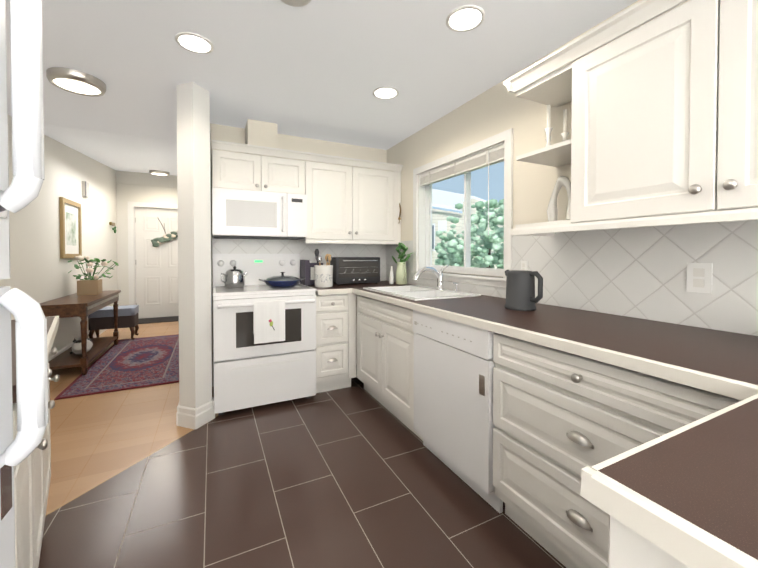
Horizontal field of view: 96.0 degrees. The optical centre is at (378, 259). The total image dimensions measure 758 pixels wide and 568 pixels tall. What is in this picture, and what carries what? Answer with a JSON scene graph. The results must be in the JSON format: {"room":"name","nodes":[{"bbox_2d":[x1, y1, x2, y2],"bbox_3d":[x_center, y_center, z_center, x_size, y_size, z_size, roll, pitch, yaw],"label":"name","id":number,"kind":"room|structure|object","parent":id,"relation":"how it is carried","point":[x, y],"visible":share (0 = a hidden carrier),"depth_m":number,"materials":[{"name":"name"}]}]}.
{"room":"kitchen","nodes":[
{"label":"kitchen","id":0,"kind":"room"},
{"bbox_2d":[0,115,117,356],"bbox_3d":[-2.546,-0.188,1.578,0.150,2.713,10.270,0,1,-26],"label":"wall","id":1,"kind":"structure","parent":0,"point":[40,269],"depth_m":3.79,"materials":[{"name":"white paint"}]},
{"bbox_2d":[59,197,81,257],"bbox_3d":[-3.664,-0.362,4.062,0.030,0.680,0.600,0,1,-26],"label":"picture frame","id":2,"kind":"object","parent":1,"relation":"attached to","point":[70,229],"visible":0.98,"depth_m":4.02,"materials":[{"name":"brown"}]},
{"bbox_2d":[48,329,106,361],"bbox_3d":[-3.478,1.067,3.686,0.016,0.135,5.400,0,1,-26],"label":"baseboard","id":3,"kind":"structure","parent":1,"relation":"attached to","point":[59,352],"depth_m":3.90,"materials":[{"name":"white"}]},
{"bbox_2d":[82,181,88,196],"bbox_3d":[-3.889,-0.934,4.521,0.037,0.190,0.160,0,1,-26],"label":"door chime","id":4,"kind":"object","parent":1,"relation":"attached to","point":[85,188],"visible":1,"depth_m":4.46,"materials":[{"name":"grey plastic"}]},
{"bbox_2d":[109,222,116,232],"bbox_3d":[-4.481,-0.540,5.752,0.053,0.179,0.240,0,1,-26],"label":"wall decoration","id":5,"kind":"object","parent":1,"relation":"attached to","point":[113,224],"visible":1,"depth_m":5.75,"materials":[{"name":"green metal"}]},
{"bbox_2d":[116,170,177,305],"bbox_3d":[-4.117,-0.267,6.431,1.305,2.713,0.170,0,1,-26],"label":"wall","id":6,"kind":"structure","parent":0,"point":[139,187],"depth_m":6.16,"materials":[{"name":"white paint"}]},
{"bbox_2d":[128,201,178,318],"bbox_3d":[-4.043,0.017,6.426,1.100,2.144,0.151,0,1,-26],"label":"door","id":7,"kind":"structure","parent":6,"relation":"attached to","point":[153,252],"depth_m":6.36,"materials":[{"name":"white paint"}]},
{"bbox_2d":[176,82,211,408],"bbox_3d":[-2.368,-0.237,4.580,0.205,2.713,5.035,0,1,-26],"label":"column","id":8,"kind":"structure","parent":0,"point":[194,241],"depth_m":2.36,"materials":[{"name":"white paint"}]},
{"bbox_2d":[176,397,214,429],"bbox_3d":[-1.536,1.080,2.905,0.245,0.135,1.297,0,1,-26],"label":"baseboard","id":9,"kind":"structure","parent":8,"relation":"attached to","point":[193,418],"depth_m":2.37,"materials":[{"name":"white wood"}]},
{"bbox_2d":[210,123,386,386],"bbox_3d":[-0.675,-0.043,3.545,1.919,2.360,0.150,0,1,-26],"label":"wall","id":10,"kind":"structure","parent":0,"point":[237,135],"depth_m":3.40,"materials":[{"name":"beige paint"}]},
{"bbox_2d":[212,148,307,195],"bbox_3d":[-1.080,-0.743,3.066,0.758,0.315,0.327,0,1,-26],"label":"upper cabinet","id":11,"kind":"object","parent":10,"relation":"attached to","point":[254,171],"depth_m":2.91,"materials":[{"name":"white wood"}]},
{"bbox_2d":[212,188,306,239],"bbox_3d":[-1.056,-0.385,3.018,0.756,0.390,0.442,0,1,-26],"label":"microwave","id":12,"kind":"object","parent":11,"relation":"attached to","point":[242,214],"visible":1,"depth_m":2.85,"materials":[{"name":"white"}]},
{"bbox_2d":[244,119,279,155],"bbox_3d":[-1.074,-1.058,3.103,0.250,0.312,0.257,0,1,-26],"label":"cover","id":13,"kind":"object","parent":10,"relation":"attached to","point":[260,136],"depth_m":2.97,"materials":[{"name":"white"}]},
{"bbox_2d":[296,160,403,243],"bbox_3d":[-0.292,-0.549,3.456,0.998,0.715,0.327,0,1,-26],"label":"upper cabinet","id":14,"kind":"object","parent":10,"relation":"attached to","point":[349,204],"depth_m":3.29,"materials":[{"name":"white wood"}]},
{"bbox_2d":[38,321,565,567],"bbox_3d":[-0.973,1.157,2.287,3.880,0.001,10.720,0,1,-26],"label":"floor","id":15,"kind":"structure","parent":0,"point":[356,474],"depth_m":1.71,"materials":[{"name":"tile"}]},
{"bbox_2d":[0,0,47,567],"bbox_3d":[-0.806,0.318,0.084,0.852,1.750,0.800,0,1,-26],"label":"fridge","id":16,"kind":"object","parent":15,"relation":"on","point":[21,191],"visible":1,"depth_m":0.58,"materials":[{"name":"white metal"}]},
{"bbox_2d":[11,316,58,567],"bbox_3d":[-1.366,0.727,1.046,0.535,0.900,1.134,-1,1,-41],"label":"base cabinet","id":17,"kind":"object","parent":15,"relation":"on","point":[32,474],"visible":0.46,"depth_m":1.02,"materials":[{"name":"white wood"}]},
{"bbox_2d":[40,290,120,374],"bbox_3d":[-3.309,0.772,3.831,0.410,0.719,1.360,0,1,-26],"label":"console table","id":18,"kind":"object","parent":15,"relation":"on","point":[82,307],"visible":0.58,"depth_m":3.44,"materials":[{"name":"brown wood"}]},
{"bbox_2d":[70,338,92,353],"bbox_3d":[-3.187,0.905,3.636,0.184,0.206,0.399,0,1,-26],"label":"vase","id":19,"kind":"object","parent":18,"relation":"on","point":[76,347],"visible":0.6,"depth_m":3.51,"materials":[{"name":"white ceramic"}]},
{"bbox_2d":[68,256,118,295],"bbox_3d":[-3.363,0.178,4.058,0.451,0.459,0.675,0,1,-26],"label":"roses","id":20,"kind":"object","parent":18,"relation":"on","point":[91,286],"visible":1,"depth_m":3.99,"materials":[{"name":"beige plant"}]},
{"bbox_2d":[88,305,138,339],"bbox_3d":[-3.640,0.883,4.701,0.510,0.450,0.340,0,1,-26],"label":"ottoman","id":21,"kind":"object","parent":15,"relation":"on","point":[103,318],"visible":0.81,"depth_m":4.59,"materials":[{"name":"grey fabric"}]},
{"bbox_2d":[54,334,178,399],"bbox_3d":[-2.727,1.124,3.955,0.900,0.011,2.150,0,1,-26],"label":"rug","id":22,"kind":"object","parent":15,"relation":"on","point":[125,364],"visible":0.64,"depth_m":3.53,"materials":[{"name":"fabric"}]},
{"bbox_2d":[138,316,178,323],"bbox_3d":[-3.902,1.088,6.191,0.860,0.011,0.470,0,1,-26],"label":"doormat","id":23,"kind":"object","parent":15,"relation":"on","point":[157,320],"visible":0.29,"depth_m":6.09,"materials":[{"name":"grey fabric"}]},
{"bbox_2d":[212,254,315,414],"bbox_3d":[-0.979,0.547,2.876,0.758,1.200,0.736,0,1,-26],"label":"range","id":24,"kind":"object","parent":15,"relation":"on","point":[264,343],"visible":1,"depth_m":2.61,"materials":[{"name":"white metal"}]},
{"bbox_2d":[221,266,247,287],"bbox_3d":[-1.230,0.143,2.902,0.217,0.178,0.160,0,1,-26],"label":"tea kettle","id":25,"kind":"object","parent":24,"relation":"on","point":[234,277],"visible":1,"depth_m":2.84,"materials":[{"name":"silver metal"}]},
{"bbox_2d":[253,300,284,343],"bbox_3d":[-0.823,0.464,2.565,0.225,0.307,0.042,0,1,-26],"label":"towel","id":26,"kind":"object","parent":24,"relation":"hanging from","point":[268,316],"depth_m":2.55,"materials":[{"name":"white fabric"}]},
{"bbox_2d":[258,272,305,287],"bbox_3d":[-0.825,0.167,2.923,0.390,0.128,0.320,0,1,-26],"label":"pan","id":27,"kind":"object","parent":24,"relation":"on","point":[283,281],"visible":1,"depth_m":2.82,"materials":[{"name":"blue metal"}]},
{"bbox_2d":[315,292,359,392],"bbox_3d":[-0.503,0.712,3.203,0.372,0.860,0.632,0,1,-26],"label":"base cabinet","id":28,"kind":"object","parent":15,"relation":"on","point":[333,350],"depth_m":2.92,"materials":[{"name":"white wood"}]},
{"bbox_2d":[309,280,419,295],"bbox_3d":[-0.220,0.260,3.325,0.995,0.040,0.648,0,1,-26],"label":"countertop","id":29,"kind":"structure","parent":28,"relation":"on","point":[353,287],"depth_m":3.02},
{"bbox_2d":[300,260,310,285],"bbox_3d":[-0.703,0.121,3.228,0.040,0.240,0.200,0,1,-26],"label":"tin box","id":30,"kind":"object","parent":29,"relation":"on","point":[307,269],"depth_m":3.15,"materials":[{"name":"grey"}]},
{"bbox_2d":[311,263,322,284],"bbox_3d":[-0.612,0.135,3.293,0.130,0.210,0.082,0,1,-26],"label":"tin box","id":31,"kind":"object","parent":29,"relation":"on","point":[312,264],"depth_m":3.24,"materials":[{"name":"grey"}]},
{"bbox_2d":[314,249,332,287],"bbox_3d":[-0.498,0.070,3.071,0.170,0.346,0.170,0,1,-26],"label":"utensil crock","id":32,"kind":"object","parent":29,"relation":"on","point":[323,276],"visible":1,"depth_m":3.01,"materials":[{"name":"ceramic"}]},
{"bbox_2d":[330,257,379,284],"bbox_3d":[-0.252,0.105,3.434,0.460,0.265,0.347,0,1,-26],"label":"toaster oven","id":33,"kind":"object","parent":29,"relation":"on","point":[348,270],"visible":0.88,"depth_m":3.29,"materials":[{"name":"black metal"}]},
{"bbox_2d":[389,266,393,283],"bbox_3d":[0.122,0.151,3.343,0.052,0.175,0.051,0,1,-26],"label":"bud vase","id":34,"kind":"object","parent":29,"relation":"on","point":[391,278],"visible":1,"depth_m":3.33,"materials":[{"name":"white ceramic"}]},
{"bbox_2d":[392,242,413,284],"bbox_3d":[0.227,0.034,3.322,0.161,0.411,0.233,0,1,-26],"label":"plant","id":35,"kind":"object","parent":29,"relation":"on","point":[401,274],"visible":1,"depth_m":3.30,"materials":[{"name":"green plant"}]},
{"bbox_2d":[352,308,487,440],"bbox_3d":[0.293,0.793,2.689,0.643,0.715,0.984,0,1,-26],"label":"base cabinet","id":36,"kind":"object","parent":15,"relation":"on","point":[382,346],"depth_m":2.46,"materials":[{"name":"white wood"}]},
{"bbox_2d":[413,310,502,512],"bbox_3d":[0.634,0.732,1.950,0.644,0.852,0.632,0,1,-26],"label":"dishwasher","id":37,"kind":"object","parent":15,"relation":"on","point":[454,365],"visible":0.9,"depth_m":1.73,"materials":[{"name":"white metal"}]},
{"bbox_2d":[493,332,743,567],"bbox_3d":[0.978,0.743,1.291,0.643,0.860,0.844,0,1,-26],"label":"base cabinet","id":38,"kind":"object","parent":15,"relation":"on","point":[626,400],"depth_m":1.22,"materials":[{"name":"white wood"}]},
{"bbox_2d":[404,296,757,399],"bbox_3d":[0.816,0.288,1.589,0.664,0.040,1.564,0,1,-26],"label":"countertop","id":39,"kind":"structure","parent":38,"relation":"on","point":[710,359],"depth_m":1.19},
{"bbox_2d":[363,285,480,300],"bbox_3d":[0.291,0.332,2.649,0.544,0.186,0.824,0,1,-26],"label":"sink basin","id":40,"kind":"object","parent":39,"relation":"in","point":[408,292],"depth_m":2.64,"materials":[{"name":"white ceramic"}]},
{"bbox_2d":[413,265,458,291],"bbox_3d":[0.434,0.139,2.604,0.286,0.201,0.254,0,1,-26],"label":"faucet","id":41,"kind":"object","parent":39,"relation":"on","point":[439,275],"depth_m":2.69,"materials":[{"name":"silver metal"}]},
{"bbox_2d":[504,270,542,310],"bbox_3d":[0.770,0.160,1.828,0.160,0.207,0.242,0,1,-26],"label":"electric kettle","id":42,"kind":"object","parent":39,"relation":"on","point":[520,290],"visible":1,"depth_m":1.78,"materials":[{"name":"grey"}]},
{"bbox_2d":[588,488,719,567],"bbox_3d":[1.032,0.757,0.451,1.286,0.860,0.668,0,1,-26],"label":"base cabinet","id":43,"kind":"object","parent":15,"relation":"on","point":[617,537],"depth_m":0.43,"materials":[{"name":"white wood"}]},
{"bbox_2d":[592,396,757,567],"bbox_3d":[1.027,0.307,0.445,1.294,0.040,0.676,0,1,-26],"label":"countertop","id":44,"kind":"structure","parent":43,"relation":"on","point":[698,483],"depth_m":0.44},
{"bbox_2d":[6,0,637,179],"bbox_3d":[-0.973,-1.429,2.245,3.880,0.453,10.720,0,1,-26],"label":"ceiling","id":45,"kind":"structure","parent":0,"point":[319,69],"depth_m":2.06,"materials":[{"name":"white paint"}]},
{"bbox_2d":[46,67,105,96],"bbox_3d":[-2.011,-1.185,2.275,0.300,0.075,0.300,0,1,-26],"label":"flush ceiling light","id":46,"kind":"object","parent":45,"relation":"attached to","point":[75,81],"visible":0.94,"depth_m":2.22,"materials":[{"name":"silver metal"}]},
{"bbox_2d":[149,170,169,175],"bbox_3d":[-3.825,-1.524,5.947,0.300,0.075,0.300,0,1,-26],"label":"flush ceiling light","id":47,"kind":"object","parent":45,"relation":"attached to","point":[159,173],"visible":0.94,"depth_m":5.89,"materials":[{"name":"white glass"}]},
{"bbox_2d":[175,32,213,53],"bbox_3d":[-1.016,-1.193,1.883,0.190,0.007,0.190,0,1,-26],"label":"recessed light","id":48,"kind":"object","parent":45,"relation":"in","point":[194,43],"visible":1,"depth_m":1.87,"materials":[{"name":"white"}]},
{"bbox_2d":[281,0,310,6],"bbox_3d":[-0.380,-1.183,1.516,0.164,0.014,0.164,0,1,-26],"label":"ceiling vent","id":49,"kind":"object","parent":45,"relation":"in","point":[297,3],"visible":1,"depth_m":1.56,"materials":[{"name":"white"}]},
{"bbox_2d":[373,86,398,98],"bbox_3d":[0.048,-1.202,2.461,0.190,0.007,0.190,0,1,-26],"label":"recessed light","id":50,"kind":"object","parent":45,"relation":"in","point":[385,92],"visible":1,"depth_m":2.45,"materials":[{"name":"white glass"}]},
{"bbox_2d":[446,5,484,31],"bbox_3d":[0.427,-1.190,1.689,0.190,0.007,0.190,0,1,-26],"label":"recessed light","id":51,"kind":"object","parent":45,"relation":"in","point":[464,18],"visible":1,"depth_m":1.68,"materials":[{"name":"white"}]},
{"bbox_2d":[387,0,689,287],"bbox_3d":[1.474,-0.005,1.174,0.150,2.360,5.999,0,1,-26],"label":"wall","id":52,"kind":"structure","parent":0,"point":[498,108],"depth_m":2.24,"materials":[{"name":"beige paint"}]},
{"bbox_2d":[398,203,400,221],"bbox_3d":[0.195,-0.406,3.518,0.054,0.416,0.139,0,1,-26],"label":"wall decoration","id":53,"kind":"object","parent":52,"relation":"attached to","point":[399,218],"depth_m":3.50,"materials":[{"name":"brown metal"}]},
{"bbox_2d":[411,128,512,287],"bbox_3d":[0.654,-0.343,2.783,0.170,1.037,1.200,0,1,-26],"label":"window","id":54,"kind":"structure","parent":52,"relation":"in","point":[422,226],"depth_m":2.76,"materials":[{"name":"white wood"}]},
{"bbox_2d":[420,144,503,234],"bbox_3d":[0.633,-0.490,2.770,0.059,0.618,1.040,0,1,-26],"label":"window blind","id":55,"kind":"object","parent":54,"relation":"attached to","point":[492,156],"visible":0.88,"depth_m":2.62,"materials":[{"name":"white plastic"}]},
{"bbox_2d":[521,261,527,269],"bbox_3d":[0.906,0.050,2.130,0.008,0.086,0.046,0,1,-26],"label":"electrical outlet plate","id":56,"kind":"object","parent":52,"relation":"attached to","point":[524,264],"depth_m":2.12,"materials":[{"name":"white plastic"}]},
{"bbox_2d":[564,0,757,227],"bbox_3d":[1.213,-0.512,1.149,0.328,0.715,0.981,0,1,-26],"label":"upper cabinet","id":57,"kind":"object","parent":52,"relation":"attached to","point":[664,129],"depth_m":1.19,"materials":[{"name":"white wood"}]},
{"bbox_2d":[544,105,568,146],"bbox_3d":[0.912,-0.671,1.751,0.141,0.250,0.063,0,1,14],"label":"candlesticks","id":58,"kind":"object","parent":57,"relation":"on","point":[564,134],"visible":0.6,"depth_m":1.75,"materials":[{"name":"white ceramic"}]},
{"bbox_2d":[547,176,570,221],"bbox_3d":[0.928,-0.305,1.726,0.090,0.240,0.155,0,1,-26],"label":"sculpture","id":59,"kind":"object","parent":57,"relation":"on","point":[552,209],"visible":0.58,"depth_m":1.75,"materials":[{"name":"white ceramic"}]},
{"bbox_2d":[686,263,712,293],"bbox_3d":[1.281,0.072,1.365,0.008,0.118,0.078,0,1,-26],"label":"electrical outlet plate","id":60,"kind":"object","parent":52,"relation":"attached to","point":[699,277],"depth_m":1.36,"materials":[{"name":"white plastic"}]},
{"label":"outside","id":61,"kind":"structure","parent":0,"visible":0},
{"label":"ground","id":62,"kind":"structure","parent":61,"visible":0},
{"bbox_2d":[435,199,503,268],"bbox_3d":[2.000,1.237,6.554,2.272,4.903,1.791,0,1,-26],"label":"tree","id":63,"kind":"object","parent":62,"relation":"on","point":[454,246],"visible":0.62,"depth_m":6.02,"materials":[{"name":"green plant"}]},
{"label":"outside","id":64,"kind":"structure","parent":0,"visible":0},
{"bbox_2d":[432,189,503,267],"bbox_3d":[4.256,-1.257,16.665,7.854,6.621,9.796,0,1,-26],"label":"house","id":65,"kind":"structure","parent":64,"point":[445,200],"depth_m":14.89,"materials":[{"name":"white"}]}
]}

